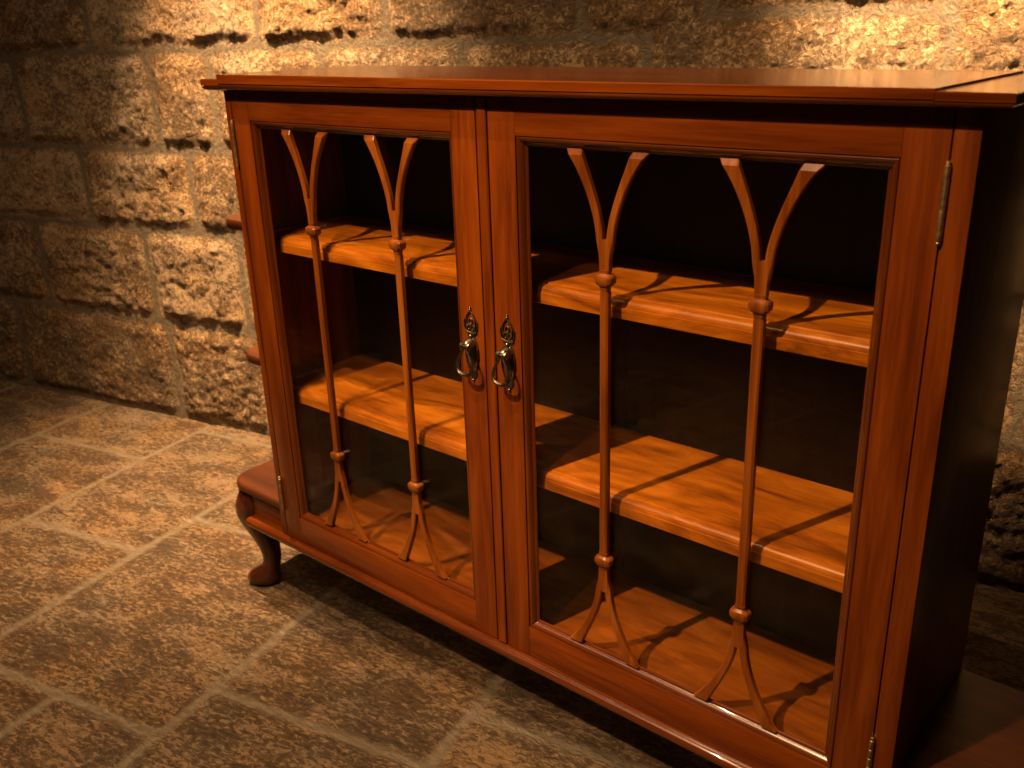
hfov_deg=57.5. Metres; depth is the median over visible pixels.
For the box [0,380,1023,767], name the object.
floor
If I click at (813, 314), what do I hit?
shelf
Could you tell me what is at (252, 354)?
shelf
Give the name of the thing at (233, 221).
shelf
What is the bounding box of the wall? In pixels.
[0,0,1023,591]
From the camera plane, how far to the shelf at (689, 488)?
1.28 m
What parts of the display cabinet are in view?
cabriole leg, panel, glazing moulding, door, drop pull, handle plate, drop pull, moulding, handle plate, panel, glazing moulding, door, panel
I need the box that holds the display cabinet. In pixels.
[200,65,1023,767]
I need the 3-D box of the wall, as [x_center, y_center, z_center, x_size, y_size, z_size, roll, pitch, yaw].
[-0.224,-0.977,1.908,4.556,2.575,0.023,9,23,26]
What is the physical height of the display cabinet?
0.994 m
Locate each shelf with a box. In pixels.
[226,213,241,230]
[246,345,260,365]
[274,215,874,366]
[292,354,852,592]

